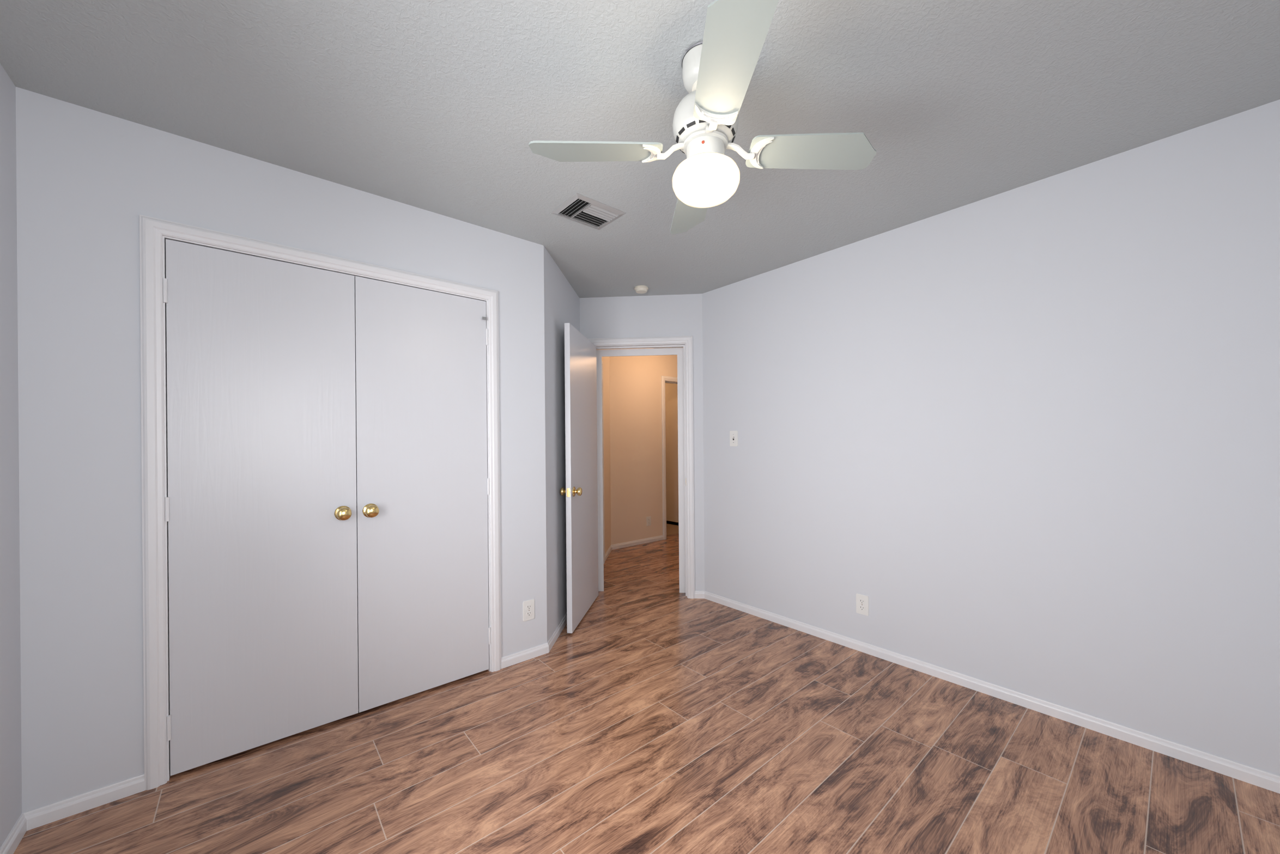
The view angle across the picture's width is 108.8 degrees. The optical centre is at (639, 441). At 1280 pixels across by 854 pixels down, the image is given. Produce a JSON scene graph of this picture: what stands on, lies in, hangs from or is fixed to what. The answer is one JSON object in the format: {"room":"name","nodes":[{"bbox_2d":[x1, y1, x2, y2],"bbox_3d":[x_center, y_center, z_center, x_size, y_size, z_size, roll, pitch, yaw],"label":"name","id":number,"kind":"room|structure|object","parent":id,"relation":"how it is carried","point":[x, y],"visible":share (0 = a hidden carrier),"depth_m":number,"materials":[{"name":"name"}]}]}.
{"room":"empty bedroom","nodes":[
{"label":"empty bedroom","id":0,"kind":"room"},
{"bbox_2d":[0,63,21,848],"bbox_3d":[-1.348,0.049,0.597,0.120,2.440,4.070,-1,0,-40],"label":"wall","id":1,"kind":"structure","parent":0,"point":[10,769],"depth_m":1.44,"materials":[{"name":"white paint"}]},
{"bbox_2d":[0,808,39,853],"bbox_3d":[-1.045,1.238,0.353,0.012,0.057,3.020,-1,0,-40],"label":"baseboard","id":2,"kind":"structure","parent":1,"relation":"attached to","point":[28,820],"depth_m":1.47,"materials":[{"name":"white wood"}]},
{"bbox_2d":[15,86,547,813],"bbox_3d":[-1.341,0.049,2.170,1.926,2.440,0.120,-1,0,-40],"label":"wall","id":3,"kind":"structure","parent":0,"point":[92,186],"depth_m":1.63,"materials":[{"name":"white paint"}]},
{"bbox_2d":[165,239,358,775],"bbox_3d":[-1.537,0.245,1.914,0.610,2.023,0.092,-1,0,-40],"label":"closet door","id":4,"kind":"structure","parent":3,"relation":"in","point":[261,495],"depth_m":1.89,"materials":[{"name":"white paint"}]},
{"bbox_2d":[139,214,501,790],"bbox_3d":[-1.339,0.218,2.158,1.359,2.103,0.138,-1,0,-40],"label":"trim","id":5,"kind":"structure","parent":3,"relation":"attached to","point":[155,233],"depth_m":1.71,"materials":[{"name":"white wood"}]},
{"bbox_2d":[354,276,488,712],"bbox_3d":[-1.067,0.241,2.312,0.617,2.023,0.092,-1,0,-40],"label":"closet door","id":6,"kind":"structure","parent":3,"relation":"in","point":[422,495],"depth_m":2.29,"materials":[{"name":"white paint"}]},
{"bbox_2d":[481,317,487,320],"bbox_3d":[-0.852,-0.673,2.503,0.026,0.015,0.012,-1,0,-40],"label":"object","id":7,"kind":"structure","parent":3,"relation":"attached to","point":[484,319],"depth_m":2.50,"materials":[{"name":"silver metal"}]},
{"bbox_2d":[522,599,534,621],"bbox_3d":[-0.647,0.981,2.667,0.072,0.116,0.008,-1,0,-40],"label":"outlet","id":8,"kind":"object","parent":3,"relation":"attached to","point":[528,610],"visible":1,"depth_m":2.66,"materials":[{"name":"white plastic"}]},
{"bbox_2d":[501,613,566,669],"bbox_3d":[-0.608,1.234,3.134,1.005,0.057,0.682,-1,0,-40],"label":"baseboard","id":9,"kind":"structure","parent":3,"relation":"attached to","point":[521,656],"depth_m":2.68,"materials":[{"name":"white wood"}]},
{"bbox_2d":[543,246,610,642],"bbox_3d":[-0.519,0.042,4.121,0.140,2.440,2.747,-1,0,5],"label":"wall","id":10,"kind":"structure","parent":0,"point":[562,302],"depth_m":3.02,"materials":[{"name":"white paint"}]},
{"bbox_2d":[560,323,598,633],"bbox_3d":[-0.416,0.236,3.362,0.149,2.025,0.767,-1,0,8],"label":"entry door","id":11,"kind":"structure","parent":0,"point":[580,491],"depth_m":3.22,"materials":[{"name":"white paint"}]},
{"bbox_2d":[0,0,1279,348],"bbox_3d":[0.102,-1.234,3.683,6.700,0.100,7.250,-1,0,-40],"label":"ceiling","id":12,"kind":"structure","parent":0,"point":[451,108],"depth_m":1.56,"materials":[{"name":"grey paint"}]},
{"bbox_2d":[551,192,626,229],"bbox_3d":[-0.264,-1.174,2.357,0.298,0.016,0.241,-1,0,-40],"label":"ceiling vent","id":13,"kind":"object","parent":12,"relation":"in","point":[583,210],"visible":1,"depth_m":2.34,"materials":[{"name":"silver metal"}]},
{"bbox_2d":[634,285,648,293],"bbox_3d":[0.011,-1.165,3.511,0.108,0.036,0.108,-1,0,-40],"label":"smoke detector","id":14,"kind":"object","parent":12,"relation":"attached to","point":[641,289],"visible":1,"depth_m":3.48,"materials":[{"name":"beige plastic"}]},
{"bbox_2d":[528,0,876,234],"bbox_3d":[0.202,-0.966,1.420,0.797,0.437,0.797,-1,0,41],"label":"ceiling fan","id":15,"kind":"object","parent":12,"relation":"hanging from","point":[719,63],"visible":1,"depth_m":1.36,"materials":[{"name":"white painted metal"},{"name":"frosted glass"}]},
{"bbox_2d":[579,293,704,591],"bbox_3d":[-0.041,0.038,3.800,1.116,2.440,0.170,-1,0,5],"label":"wall","id":16,"kind":"structure","parent":0,"point":[669,315],"depth_m":3.69,"materials":[{"name":"white paint"}]},
{"bbox_2d":[587,335,694,598],"bbox_3d":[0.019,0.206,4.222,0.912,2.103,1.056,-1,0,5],"label":"door frame","id":17,"kind":"structure","parent":16,"relation":"attached to","point":[683,352],"depth_m":3.80,"materials":[{"name":"white wood"}]},
{"bbox_2d":[609,348,677,544],"bbox_3d":[0.463,0.033,6.110,2.627,2.440,0.120,-1,0,-40],"label":"wall","id":18,"kind":"structure","parent":0,"point":[636,441],"depth_m":5.60,"materials":[{"name":"beige paint"}]},
{"bbox_2d":[604,520,678,561],"bbox_3d":[-0.047,1.229,6.479,2.704,0.057,2.165,-1,0,-40],"label":"baseboard","id":19,"kind":"structure","parent":18,"relation":"attached to","point":[631,543],"depth_m":5.55,"materials":[{"name":"white wood"}]},
{"bbox_2d":[646,516,651,526],"bbox_3d":[0.111,0.992,5.721,0.072,0.116,0.008,-1,0,-40],"label":"outlet","id":20,"kind":"object","parent":18,"relation":"attached to","point":[648,521],"visible":1,"depth_m":5.72,"materials":[{"name":"white plastic"}]},
{"bbox_2d":[661,375,677,540],"bbox_3d":[0.569,0.201,6.186,0.834,2.103,0.138,-1,0,-40],"label":"door frame","id":21,"kind":"structure","parent":18,"relation":"attached to","point":[669,380],"depth_m":5.88,"materials":[{"name":"white wood"}]},
{"bbox_2d":[13,534,1279,853],"bbox_3d":[0.124,1.306,3.683,6.700,0.100,7.250,-1,0,-40],"label":"floor","id":22,"kind":"structure","parent":0,"point":[646,707],"depth_m":1.74,"materials":[{"name":"laminate"}]},
{"bbox_2d":[665,383,678,525],"bbox_3d":[0.324,0.035,7.146,0.120,2.440,1.640,-1,0,-40],"label":"wall","id":23,"kind":"structure","parent":0,"point":[671,438],"depth_m":6.84,"materials":[{"name":"beige paint"}]},
{"bbox_2d":[666,523,678,536],"bbox_3d":[-0.234,1.254,6.664,1.370,0.010,1.640,-1,0,-40],"label":"floor","id":24,"kind":"structure","parent":0,"point":[672,529],"depth_m":6.48,"materials":[{"name":"beige"}]},
{"bbox_2d":[702,99,1279,776],"bbox_3d":[1.504,0.024,2.588,0.120,2.440,3.179,-1,0,-40],"label":"wall","id":25,"kind":"structure","parent":0,"point":[1024,440],"depth_m":2.09,"materials":[{"name":"white paint"}]},
{"bbox_2d":[729,431,737,446],"bbox_3d":[0.698,-0.025,3.431,0.019,0.116,0.072,-1,0,-40],"label":"light switch","id":26,"kind":"object","parent":25,"relation":"attached to","point":[733,438],"visible":1,"depth_m":3.43,"materials":[{"name":"white plastic"}]},
{"bbox_2d":[856,593,868,616],"bbox_3d":[1.319,0.967,2.718,0.008,0.116,0.072,-1,0,-40],"label":"outlet","id":27,"kind":"object","parent":25,"relation":"attached to","point":[862,604],"visible":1,"depth_m":2.71,"materials":[{"name":"white plastic"}]},
{"bbox_2d":[695,591,1279,793],"bbox_3d":[1.475,1.216,2.532,0.014,0.057,3.085,-1,0,-40],"label":"baseboard","id":28,"kind":"structure","parent":25,"relation":"attached to","point":[1270,782],"depth_m":2.09,"materials":[{"name":"white wood"}]}
]}

